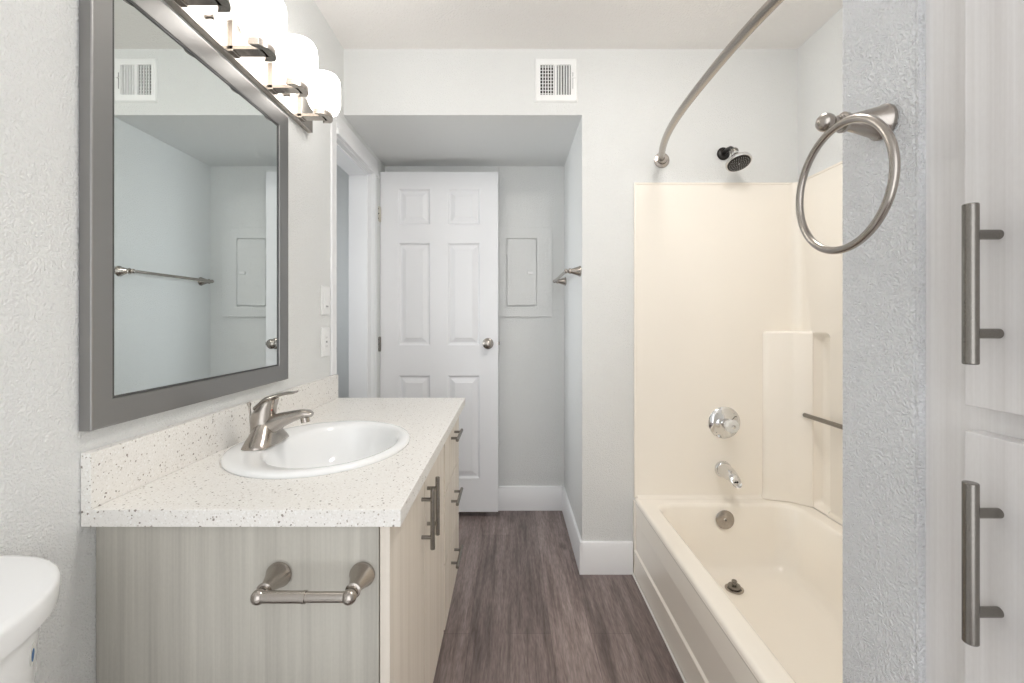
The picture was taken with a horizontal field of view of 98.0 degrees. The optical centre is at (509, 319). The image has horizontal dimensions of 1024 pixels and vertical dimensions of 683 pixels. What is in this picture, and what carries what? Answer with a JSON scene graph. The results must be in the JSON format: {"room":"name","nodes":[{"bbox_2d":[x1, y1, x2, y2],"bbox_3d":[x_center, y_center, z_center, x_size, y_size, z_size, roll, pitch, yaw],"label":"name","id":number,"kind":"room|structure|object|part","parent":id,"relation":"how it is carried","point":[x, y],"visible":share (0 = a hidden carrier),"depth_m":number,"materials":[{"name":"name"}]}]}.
{"room":"bathroom","nodes":[
{"label":"bathroom","id":0,"kind":"room"},
{"bbox_2d":[0,0,384,682],"bbox_3d":[-0.833,-0.042,0.631,0.115,2.440,4.263,0,0,0],"label":"wall","id":1,"kind":"structure","parent":0,"point":[42,444],"depth_m":0.76,"materials":[{"name":"paint"}]},
{"bbox_2d":[79,0,287,430],"bbox_3d":[-0.763,-0.245,1.155,0.022,0.890,0.713,0,0,0],"label":"wall mirror","id":2,"kind":"object","parent":1,"relation":"attached to","point":[183,160],"visible":1,"depth_m":0.99,"materials":[{"name":"grey mirror"}]},
{"bbox_2d":[81,375,337,508],"bbox_3d":[-0.765,0.291,1.381,0.019,0.102,1.158,0,0,0],"label":"backsplash","id":3,"kind":"structure","parent":1,"relation":"attached to","point":[109,472],"depth_m":0.99,"materials":[{"name":"stone"}]},
{"bbox_2d":[164,0,340,132],"bbox_3d":[-0.695,-0.798,1.302,0.158,0.169,0.795,0,0,0],"label":"vanity light","id":4,"kind":"object","parent":1,"relation":"attached to","point":[252,47],"visible":1,"depth_m":1.27,"materials":[{"name":"white glass"}]},
{"bbox_3d":[-0.709,-0.764,1.012,0.090,0.083,0.036,0,0,0],"label":"arm","id":5,"kind":"part","parent":4,"relation":"part of","materials":[{"name":"silver metal"}]},
{"bbox_3d":[-0.709,-0.764,1.213,0.090,0.083,0.036,0,0,0],"label":"arm","id":6,"kind":"part","parent":4,"relation":"part of","materials":[{"name":"silver metal"}]},
{"bbox_3d":[-0.666,-0.815,1.213,0.100,0.137,0.112,0,0,0],"label":"lamp shade","id":7,"kind":"part","parent":4,"relation":"part of","materials":[{"name":"white glass"}]},
{"bbox_3d":[-0.709,-0.764,1.412,0.090,0.083,0.036,0,0,0],"label":"arm","id":8,"kind":"part","parent":4,"relation":"part of","materials":[{"name":"silver metal"}]},
{"bbox_3d":[-0.666,-0.815,1.412,0.100,0.137,0.112,0,0,0],"label":"lamp shade","id":9,"kind":"part","parent":4,"relation":"part of","materials":[{"name":"white glass"}]},
{"bbox_3d":[-0.709,-0.764,1.606,0.090,0.083,0.036,0,0,0],"label":"arm","id":10,"kind":"part","parent":4,"relation":"part of","materials":[{"name":"silver metal"}]},
{"bbox_3d":[-0.666,-0.815,1.606,0.100,0.137,0.112,0,0,0],"label":"lamp shade","id":11,"kind":"part","parent":4,"relation":"part of","materials":[{"name":"white glass"}]},
{"bbox_2d":[321,327,329,356],"bbox_3d":[-0.770,0.091,1.862,0.008,0.120,0.080,0,0,0],"label":"power outlet","id":12,"kind":"object","parent":1,"relation":"attached to","point":[325,331],"visible":1,"depth_m":1.85,"materials":[{"name":"white plastic"}]},
{"bbox_2d":[325,334,327,349],"bbox_3d":[-0.769,0.091,1.862,0.003,0.068,0.034,0,0,0],"label":"receptacle","id":13,"kind":"object","parent":12,"relation":"attached to","point":[326,335],"depth_m":1.86,"materials":[{"name":"grey plastic"}]},
{"bbox_2d":[321,286,329,314],"bbox_3d":[-0.769,-0.081,1.862,0.010,0.120,0.080,0,0,0],"label":"light switch","id":14,"kind":"object","parent":1,"relation":"attached to","point":[325,291],"visible":1,"depth_m":1.85,"materials":[{"name":"white plastic"}]},
{"bbox_2d":[330,117,336,375],"bbox_3d":[-0.770,-0.322,1.941,0.010,1.124,0.054,0,0,0],"label":"trim","id":15,"kind":"structure","parent":1,"relation":"attached to","point":[333,126],"depth_m":1.93,"materials":[{"name":"white paint"}]},
{"bbox_2d":[334,115,378,397],"bbox_3d":[-0.837,0.172,2.235,0.127,2.012,0.546,0,0,0],"label":"trim","id":16,"kind":"structure","parent":1,"relation":"attached to","point":[360,177],"depth_m":2.48,"materials":[{"name":"white paint"}]},
{"bbox_2d":[336,165,563,485],"bbox_3d":[-0.370,-0.042,2.823,3.660,2.440,0.120,0,0,0],"label":"wall","id":17,"kind":"structure","parent":0,"point":[530,349],"depth_m":2.76,"materials":[{"name":"paint"}]},
{"bbox_2d":[378,172,499,511],"bbox_3d":[-0.422,0.130,2.659,0.721,2.024,0.157,0,0,0],"label":"door","id":18,"kind":"structure","parent":17,"relation":"in","point":[438,338],"depth_m":2.65,"materials":[{"name":"white paint"}]},
{"bbox_3d":[-0.131,0.140,2.615,0.066,0.066,0.068,0,0,0],"label":"knob","id":19,"kind":"part","parent":18,"relation":"part of","materials":[{"name":"silver metal"}]},
{"bbox_2d":[498,228,551,316],"bbox_3d":[0.066,-0.295,2.749,0.392,0.552,0.028,0,0,0],"label":"access panel","id":20,"kind":"object","parent":17,"relation":"attached to","point":[524,254],"visible":0.98,"depth_m":2.75,"materials":[{"name":"paint"}]},
{"bbox_3d":[0.071,-0.294,2.752,0.177,0.408,0.018,0,0,0],"label":"panel door","id":21,"kind":"part","parent":20,"relation":"part of","materials":[{"name":"paint"}]},
{"bbox_2d":[498,486,561,510],"bbox_3d":[-0.227,1.103,2.756,1.097,0.149,0.014,0,0,0],"label":"baseboard","id":22,"kind":"structure","parent":17,"relation":"attached to","point":[510,498],"depth_m":2.75,"materials":[{"name":"white paint"}]},
{"bbox_2d":[344,49,581,165],"bbox_3d":[-0.220,-1.108,2.417,1.111,0.308,0.691,0,0,0],"label":"soffit","id":23,"kind":"structure","parent":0,"point":[411,107],"depth_m":2.07,"materials":[{"name":"paint"}]},
{"bbox_2d":[535,59,577,102],"bbox_3d":[0.215,-1.113,2.063,0.198,0.203,0.017,0,0,0],"label":"air vent","id":24,"kind":"object","parent":23,"relation":"in","point":[556,80],"visible":1,"depth_m":2.06,"materials":[{"name":"white plastic"}]},
{"bbox_2d":[433,511,683,682],"bbox_3d":[-0.370,1.228,0.692,3.660,0.100,4.383,0,0,0],"label":"floor","id":25,"kind":"structure","parent":0,"point":[522,610],"depth_m":1.77,"materials":[{"name":"plastic"}]},
{"bbox_2d":[0,555,60,682],"bbox_3d":[-0.436,0.764,0.410,0.653,0.827,0.523,0,0,0],"label":"toilet","id":26,"kind":"object","parent":25,"relation":"on","point":[29,586],"visible":1,"depth_m":0.57,"materials":[{"name":"white ceramic"}]},
{"bbox_3d":[-0.673,0.572,0.410,0.179,0.372,0.486,0,0,0],"label":"tank","id":27,"kind":"part","parent":26,"relation":"part of","materials":[{"name":"white ceramic"}]},
{"bbox_2d":[96,417,462,682],"bbox_3d":[-0.481,0.776,1.377,0.586,0.804,1.096,0,0,0],"label":"vanity cabinet","id":28,"kind":"object","parent":25,"relation":"on","point":[173,604],"visible":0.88,"depth_m":0.83,"materials":[{"name":"laminate"}]},
{"bbox_3d":[-0.505,0.776,0.838,0.520,0.804,0.018,0,0,0],"label":"panel","id":29,"kind":"part","parent":28,"relation":"part of","materials":[{"name":"laminate"}]},
{"bbox_2d":[81,375,464,526],"bbox_3d":[-0.486,0.307,1.381,0.578,0.134,1.158,0,0,0],"label":"countertop","id":30,"kind":"structure","parent":28,"relation":"on","point":[173,475],"depth_m":0.91,"materials":[{"name":"stone"}]},
{"bbox_2d":[241,390,313,450],"bbox_3d":[-0.634,0.260,1.186,0.170,0.140,0.148,0,0,31],"label":"faucet","id":31,"kind":"object","parent":30,"relation":"on","point":[266,426],"visible":1,"depth_m":1.18,"materials":[{"name":"silver metal"}]},
{"bbox_3d":[-0.698,0.274,1.196,0.016,0.108,0.010,0,0,0],"label":"lift rod","id":32,"kind":"part","parent":31,"relation":"part of","materials":[{"name":"silver metal"}]},
{"bbox_3d":[-0.630,0.217,1.200,0.111,0.053,0.048,0,0,0],"label":"lever","id":33,"kind":"part","parent":31,"relation":"part of","materials":[{"name":"silver metal"}]},
{"bbox_3d":[-0.610,0.284,1.200,0.156,0.086,0.058,0,0,0],"label":"spout","id":34,"kind":"part","parent":31,"relation":"part of","materials":[{"name":"silver metal"}]},
{"bbox_2d":[220,420,409,478],"bbox_3d":[-0.506,0.408,1.211,0.454,0.156,0.516,0,0,0],"label":"sink","id":35,"kind":"object","parent":30,"relation":"in","point":[323,448],"visible":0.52,"depth_m":1.30,"materials":[{"name":"white ceramic"}]},
{"bbox_2d":[250,562,374,605],"bbox_3d":[-0.351,0.472,0.788,0.202,0.047,0.082,0,0,0],"label":"toilet paper holder","id":36,"kind":"object","parent":28,"relation":"attached to","point":[278,575],"visible":1,"depth_m":0.76,"materials":[{"name":"silver metal"}]},
{"bbox_3d":[-0.429,0.472,0.788,0.047,0.047,0.082,0,0,0],"label":"post","id":37,"kind":"part","parent":36,"relation":"part of","materials":[{"name":"silver metal"}]},
{"bbox_3d":[-0.274,0.472,0.788,0.047,0.047,0.082,0,0,0],"label":"post","id":38,"kind":"part","parent":36,"relation":"part of","materials":[{"name":"silver metal"}]},
{"bbox_3d":[-0.233,0.717,0.997,0.018,0.680,0.333,0,0,0],"label":"door","id":39,"kind":"part","parent":28,"relation":"part of","materials":[{"name":"laminate"}]},
{"bbox_3d":[-0.207,0.503,1.128,0.034,0.156,0.012,0,0,0],"label":"handle","id":40,"kind":"part","parent":28,"relation":"part of","materials":[{"name":"silver metal"}]},
{"bbox_3d":[-0.207,0.503,1.204,0.034,0.156,0.012,0,0,0],"label":"handle","id":41,"kind":"part","parent":28,"relation":"part of","materials":[{"name":"silver metal"}]},
{"bbox_3d":[-0.233,0.717,1.335,0.018,0.680,0.335,0,0,0],"label":"door","id":42,"kind":"part","parent":28,"relation":"part of","materials":[{"name":"laminate"}]},
{"bbox_3d":[-0.232,0.943,1.713,0.022,0.218,0.408,0,0,0],"label":"drawer","id":43,"kind":"part","parent":28,"relation":"part of","materials":[{"name":"laminate"}]},
{"bbox_3d":[-0.232,0.711,1.713,0.022,0.233,0.408,0,0,0],"label":"drawer","id":44,"kind":"part","parent":28,"relation":"part of","materials":[{"name":"laminate"}]},
{"bbox_3d":[-0.232,0.482,1.713,0.022,0.210,0.408,0,0,0],"label":"drawer","id":45,"kind":"part","parent":28,"relation":"part of","materials":[{"name":"laminate"}]},
{"bbox_3d":[-0.204,0.910,1.715,0.032,0.012,0.156,0,0,0],"label":"handle","id":46,"kind":"part","parent":28,"relation":"part of","materials":[{"name":"silver metal"}]},
{"bbox_3d":[-0.204,0.679,1.715,0.032,0.012,0.156,0,0,0],"label":"handle","id":47,"kind":"part","parent":28,"relation":"part of","materials":[{"name":"silver metal"}]},
{"bbox_3d":[-0.204,0.443,1.715,0.032,0.012,0.156,0,0,0],"label":"handle","id":48,"kind":"part","parent":28,"relation":"part of","materials":[{"name":"silver metal"}]},
{"bbox_2d":[632,498,842,682],"bbox_3d":[0.948,1.001,1.359,0.766,0.354,1.424,0,0,0],"label":"bathtub","id":49,"kind":"object","parent":25,"relation":"on","point":[736,590],"visible":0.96,"depth_m":1.72,"materials":[{"name":"beige plastic"}]},
{"bbox_3d":[0.958,0.890,1.982,0.082,0.082,0.015,0,0,0],"label":"overflow plate","id":50,"kind":"part","parent":49,"relation":"part of","materials":[{"name":"silver metal"}]},
{"bbox_2d":[916,0,1023,682],"bbox_3d":[0.718,0.028,0.138,0.564,2.300,0.777,0,0,0],"label":"linen cabinet","id":51,"kind":"object","parent":25,"relation":"on","point":[970,53],"visible":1,"depth_m":0.45,"materials":[{"name":"laminate"}]},
{"bbox_3d":[0.453,0.233,0.427,0.033,0.154,0.012,0,0,0],"label":"handle","id":52,"kind":"part","parent":51,"relation":"part of","materials":[{"name":"silver metal"}]},
{"bbox_3d":[0.453,-0.035,0.427,0.033,0.154,0.012,0,0,0],"label":"handle","id":53,"kind":"part","parent":51,"relation":"part of","materials":[{"name":"silver metal"}]},
{"bbox_3d":[0.479,0.591,0.240,0.019,0.954,0.440,0,0,0],"label":"door","id":54,"kind":"part","parent":51,"relation":"part of","materials":[{"name":"laminate"}]},
{"bbox_3d":[0.479,-0.492,0.240,0.019,1.160,0.440,0,0,0],"label":"door","id":55,"kind":"part","parent":51,"relation":"part of","materials":[{"name":"laminate"}]},
{"bbox_2d":[314,0,842,48],"bbox_3d":[-0.370,-1.312,0.692,3.660,0.100,4.383,0,0,0],"label":"ceiling","id":56,"kind":"structure","parent":0,"point":[356,24],"depth_m":1.90,"materials":[{"name":"paint"}]},
{"bbox_2d":[564,49,797,541],"bbox_3d":[0.838,-0.042,2.417,1.004,2.440,0.691,0,0,0],"label":"wall","id":57,"kind":"structure","parent":0,"point":[630,97],"depth_m":2.07,"materials":[{"name":"paint"}]},
{"bbox_2d":[553,266,581,285],"bbox_3d":[0.296,-0.232,2.393,0.080,0.051,0.610,0,0,0],"label":"towel bar","id":58,"kind":"object","parent":57,"relation":"attached to","point":[577,271],"visible":1,"depth_m":2.11,"materials":[{"name":"silver metal"}]},
{"bbox_3d":[0.296,-0.232,2.672,0.080,0.051,0.051,0,0,0],"label":"post","id":59,"kind":"part","parent":58,"relation":"part of","materials":[{"name":"silver metal"}]},
{"bbox_3d":[0.296,-0.232,2.113,0.080,0.051,0.051,0,0,0],"label":"post","id":60,"kind":"part","parent":58,"relation":"part of","materials":[{"name":"silver metal"}]},
{"bbox_2d":[562,486,582,574],"bbox_3d":[0.329,1.103,2.410,0.014,0.149,0.705,0,0,0],"label":"baseboard","id":61,"kind":"structure","parent":57,"relation":"attached to","point":[574,535],"depth_m":2.29,"materials":[{"name":"white paint"}]},
{"bbox_2d":[582,541,632,574],"bbox_3d":[0.453,1.103,2.065,0.233,0.149,0.014,0,0,0],"label":"baseboard","id":62,"kind":"structure","parent":57,"relation":"attached to","point":[599,557],"depth_m":2.06,"materials":[{"name":"white paint"}]},
{"bbox_2d":[654,0,783,167],"bbox_3d":[0.665,-0.742,1.359,0.152,0.072,1.426,0,0,0],"label":"shower curtain rod","id":63,"kind":"object","parent":57,"relation":"attached to","point":[661,160],"visible":1,"depth_m":1.30,"materials":[{"name":"silver metal"}]},
{"bbox_2d":[717,146,751,171],"bbox_3d":[1.000,-0.733,1.984,0.109,0.141,0.175,0,0,0],"label":"showerhead","id":64,"kind":"object","parent":57,"relation":"attached to","point":[738,161],"visible":1,"depth_m":1.95,"materials":[{"name":"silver metal"}]},
{"bbox_3d":[0.994,-0.766,2.020,0.024,0.043,0.099,0,0,0],"label":"arm","id":65,"kind":"part","parent":64,"relation":"part of","materials":[{"name":"black metal"}]},
{"bbox_2d":[798,7,842,180],"bbox_3d":[1.365,-0.948,0.286,0.050,0.628,3.572,0,0,0],"label":"wall","id":66,"kind":"structure","parent":0,"point":[820,58],"depth_m":1.92,"materials":[{"name":"paint"}]},
{"bbox_2d":[843,0,915,682],"bbox_3d":[0.910,-0.042,0.586,0.860,2.440,0.118,0,0,0],"label":"wall partition","id":67,"kind":"structure","parent":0,"point":[879,36],"depth_m":0.58,"materials":[{"name":"paint"}]},
{"bbox_2d":[796,103,900,253],"bbox_3d":[0.436,-0.178,0.542,0.087,0.194,0.162,0,0,0],"label":"towel ring","id":68,"kind":"object","parent":67,"relation":"attached to","point":[878,123],"visible":1,"depth_m":0.55,"materials":[{"name":"silver metal"}]},
{"bbox_3d":[0.436,-0.253,0.570,0.087,0.044,0.044,0,0,0],"label":"post","id":69,"kind":"part","parent":68,"relation":"part of","materials":[{"name":"silver metal"}]},
{"bbox_3d":[1.365,0.272,-0.427,0.050,1.812,2.146,0,0,0],"label":"wall","id":70,"kind":"structure","parent":0,"visible":0},
{"bbox_2d":[634,161,842,524],"bbox_3d":[0.979,0.093,1.359,0.807,1.460,1.424,0,0,0],"label":"shower surround","id":71,"kind":"object","parent":70,"relation":"attached to","point":[734,308],"visible":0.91,"depth_m":2.06,"materials":[{"name":"beige plastic"}]},
{"bbox_3d":[0.953,0.093,2.065,0.756,1.460,0.014,0,0,0],"label":"panel","id":72,"kind":"part","parent":71,"relation":"part of","materials":[{"name":"beige plastic"}]},
{"bbox_2d":[708,407,739,438],"bbox_3d":[0.992,0.475,2.015,0.147,0.147,0.094,0,0,0],"label":"shower valve","id":73,"kind":"object","parent":71,"relation":"attached to","point":[723,422],"visible":1,"depth_m":2.05,"materials":[{"name":"silver metal"}]},
{"bbox_3d":[0.991,0.475,1.992,0.062,0.062,0.040,0,0,0],"label":"knob","id":74,"kind":"part","parent":73,"relation":"part of","materials":[{"name":"white plastic"}]},
{"bbox_2d":[715,461,741,487],"bbox_3d":[0.985,0.689,1.988,0.076,0.076,0.148,0,0,0],"label":"tub spout","id":75,"kind":"object","parent":71,"relation":"attached to","point":[723,469],"visible":1,"depth_m":1.98,"materials":[{"name":"silver metal"}]},
{"bbox_3d":[1.355,0.093,1.359,0.053,1.460,1.424,0,0,0],"label":"long panel","id":76,"kind":"part","parent":71,"relation":"part of","materials":[{"name":"beige plastic"}]}
]}

